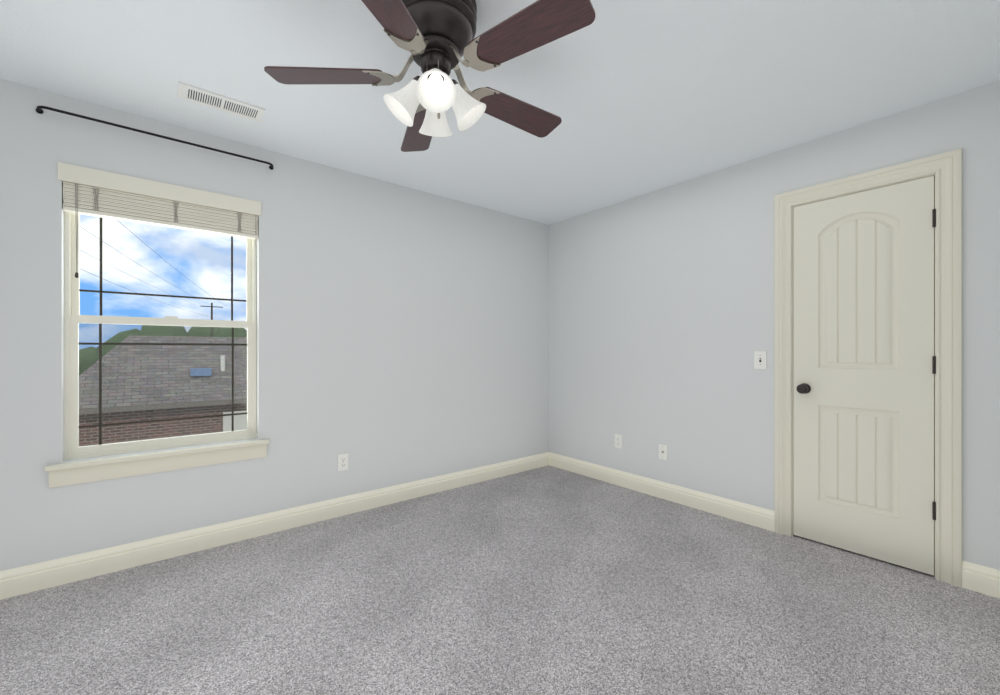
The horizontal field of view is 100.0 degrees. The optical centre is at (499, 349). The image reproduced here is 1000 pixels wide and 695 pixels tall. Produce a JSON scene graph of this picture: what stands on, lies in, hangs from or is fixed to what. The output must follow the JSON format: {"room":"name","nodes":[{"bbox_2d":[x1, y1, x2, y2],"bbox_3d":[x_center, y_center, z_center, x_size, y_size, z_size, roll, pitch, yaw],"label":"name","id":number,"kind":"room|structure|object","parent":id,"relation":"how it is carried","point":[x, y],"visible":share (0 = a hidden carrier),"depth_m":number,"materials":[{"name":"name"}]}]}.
{"room":"empty bedroom","nodes":[
{"label":"empty bedroom","id":0,"kind":"room"},
{"bbox_2d":[0,79,548,570],"bbox_3d":[-1.266,-0.053,2.941,4.720,2.440,0.150,0,0,-39],"label":"wall","id":1,"kind":"structure","parent":0,"point":[402,335],"depth_m":2.81,"materials":[{"name":"white paint"}]},
{"bbox_2d":[36,106,273,169],"bbox_3d":[-1.834,-1.167,2.340,1.036,0.025,0.068,0,0,-39],"label":"curtain rod","id":2,"kind":"object","parent":1,"relation":"attached to","point":[39,110],"visible":0.98,"depth_m":2.24,"materials":[{"name":"black metal"}]},
{"bbox_2d":[44,439,269,470],"bbox_3d":[-1.863,0.579,2.380,0.973,0.024,0.110,0,0,-39],"label":"window sill","id":3,"kind":"structure","parent":1,"relation":"attached to","point":[138,457],"depth_m":2.28,"materials":[{"name":"beige paint"}]},
{"bbox_2d":[49,444,266,487],"bbox_3d":[-1.848,0.634,2.361,0.949,0.088,0.019,0,0,-39],"label":"trim","id":4,"kind":"structure","parent":1,"relation":"attached to","point":[71,476],"depth_m":2.30,"materials":[{"name":"beige paint"}]},
{"bbox_2d":[64,212,256,460],"bbox_3d":[-1.921,-0.183,2.451,0.865,1.500,0.078,0,0,-39],"label":"window","id":5,"kind":"structure","parent":1,"relation":"in","point":[73,319],"depth_m":2.38,"materials":[{"name":"white plastic"}]},
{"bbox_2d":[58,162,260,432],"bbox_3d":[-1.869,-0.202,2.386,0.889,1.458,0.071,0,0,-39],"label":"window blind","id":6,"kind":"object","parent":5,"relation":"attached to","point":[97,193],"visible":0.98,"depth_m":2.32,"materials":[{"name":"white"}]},
{"bbox_2d":[0,452,547,599],"bbox_3d":[-1.214,1.103,2.876,4.420,0.128,0.017,0,0,-39],"label":"baseboard","id":7,"kind":"structure","parent":1,"relation":"attached to","point":[17,581],"depth_m":2.51,"materials":[{"name":"white paint"}]},
{"bbox_2d":[338,453,347,470],"bbox_3d":[-1.109,0.792,2.966,0.072,0.117,0.008,0,0,-39],"label":"outlet","id":8,"kind":"object","parent":1,"relation":"attached to","point":[342,462],"visible":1,"depth_m":2.96,"materials":[{"name":"white plastic"}]},
{"bbox_2d":[0,465,999,694],"bbox_3d":[-0.218,1.226,1.647,4.720,0.120,3.480,0,0,-39],"label":"floor","id":9,"kind":"structure","parent":0,"point":[548,580],"depth_m":1.86,"materials":[{"name":"grey carpet"}]},
{"bbox_2d":[0,0,999,224],"bbox_3d":[-0.218,-1.333,1.647,4.720,0.120,3.480,0,0,-39],"label":"ceiling","id":10,"kind":"structure","parent":0,"point":[640,97],"depth_m":1.96,"materials":[{"name":"white paint"}]},
{"bbox_2d":[177,81,264,121],"bbox_3d":[-1.429,-1.270,2.161,0.365,0.007,0.150,0,0,-39],"label":"ceiling vent","id":11,"kind":"object","parent":10,"relation":"in","point":[190,93],"visible":1,"depth_m":2.15,"materials":[{"name":"white metal"}]},
{"bbox_2d":[264,0,595,151],"bbox_3d":[-0.203,-1.044,1.563,1.125,0.458,1.168,0,0,-39],"label":"ceiling fan","id":12,"kind":"object","parent":10,"relation":"hanging from","point":[436,39],"visible":1,"depth_m":1.47,"materials":[{"name":"brown wood"}]},
{"bbox_2d":[549,80,999,569],"bbox_3d":[1.624,-0.053,3.042,0.200,2.440,3.330,0,0,-39],"label":"wall","id":13,"kind":"structure","parent":0,"point":[661,316],"depth_m":2.98,"materials":[{"name":"white paint"}]},
{"bbox_2d":[615,434,621,448],"bbox_3d":[1.021,0.786,3.622,0.008,0.117,0.072,0,0,-39],"label":"outlet","id":14,"kind":"object","parent":13,"relation":"attached to","point":[618,440],"visible":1,"depth_m":3.62,"materials":[{"name":"white plastic"}]},
{"bbox_2d":[548,452,774,531],"bbox_3d":[1.140,1.103,3.469,0.017,0.128,1.997,0,0,-39],"label":"baseboard","id":15,"kind":"structure","parent":13,"relation":"attached to","point":[756,516],"depth_m":3.22,"materials":[{"name":"white paint"}]},
{"bbox_2d":[659,444,667,459],"bbox_3d":[1.279,0.801,3.296,0.018,0.117,0.072,0,0,-39],"label":"outlet","id":16,"kind":"object","parent":13,"relation":"attached to","point":[663,451],"visible":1,"depth_m":3.29,"materials":[{"name":"white plastic"}]},
{"bbox_2d":[754,351,766,368],"bbox_3d":[1.712,0.067,2.762,0.017,0.117,0.072,0,0,-39],"label":"switch plate","id":17,"kind":"object","parent":13,"relation":"attached to","point":[760,359],"visible":1,"depth_m":2.76,"materials":[{"name":"white plastic"}]},
{"bbox_2d":[793,176,935,574],"bbox_3d":[2.019,0.131,2.373,0.101,2.048,0.622,0,0,-39],"label":"door","id":18,"kind":"structure","parent":13,"relation":"in","point":[864,364],"depth_m":2.35,"materials":[{"name":"beige paint"}]},
{"bbox_2d":[774,148,961,587],"bbox_3d":[2.066,0.087,2.417,0.142,2.158,0.810,0,0,-39],"label":"door frame","id":19,"kind":"structure","parent":13,"relation":"attached to","point":[946,167],"depth_m":2.12,"materials":[{"name":"beige paint"}]},
{"bbox_2d":[962,560,999,598],"bbox_3d":[2.375,1.103,1.944,0.017,0.128,0.319,0,0,-39],"label":"baseboard","id":20,"kind":"structure","parent":13,"relation":"attached to","point":[975,577],"depth_m":2.01,"materials":[{"name":"white paint"}]},
{"label":"outside","id":21,"kind":"structure","parent":0,"visible":0},
{"bbox_3d":[-42.408,4.216,57.799,130.000,0.200,136.000,0,0,-39],"label":"ground","id":22,"kind":"structure","parent":21,"visible":0},
{"bbox_2d":[80,220,225,336],"bbox_3d":[-12.651,-0.011,13.505,2.171,8.255,51.014,0,0,-28],"label":"powerlines","id":23,"kind":"object","parent":22,"relation":"on","point":[211,306],"depth_m":19.89,"materials":[{"name":"black metal"}]},
{"bbox_2d":[79,336,246,446],"bbox_3d":[-5.687,1.849,16.211,16.000,4.536,4.340,0,0,-39],"label":"house","id":24,"kind":"structure","parent":22,"relation":"on","point":[165,375],"depth_m":11.51,"materials":[{"name":"grey brick"}]},
{"bbox_2d":[79,325,246,374],"bbox_3d":[-20.919,0.915,43.321,82.088,7.103,16.716,0,0,-39],"label":"trees","id":25,"kind":"object","parent":22,"relation":"on","point":[152,334],"depth_m":36.19,"materials":[{"name":"green plant"}]}
]}

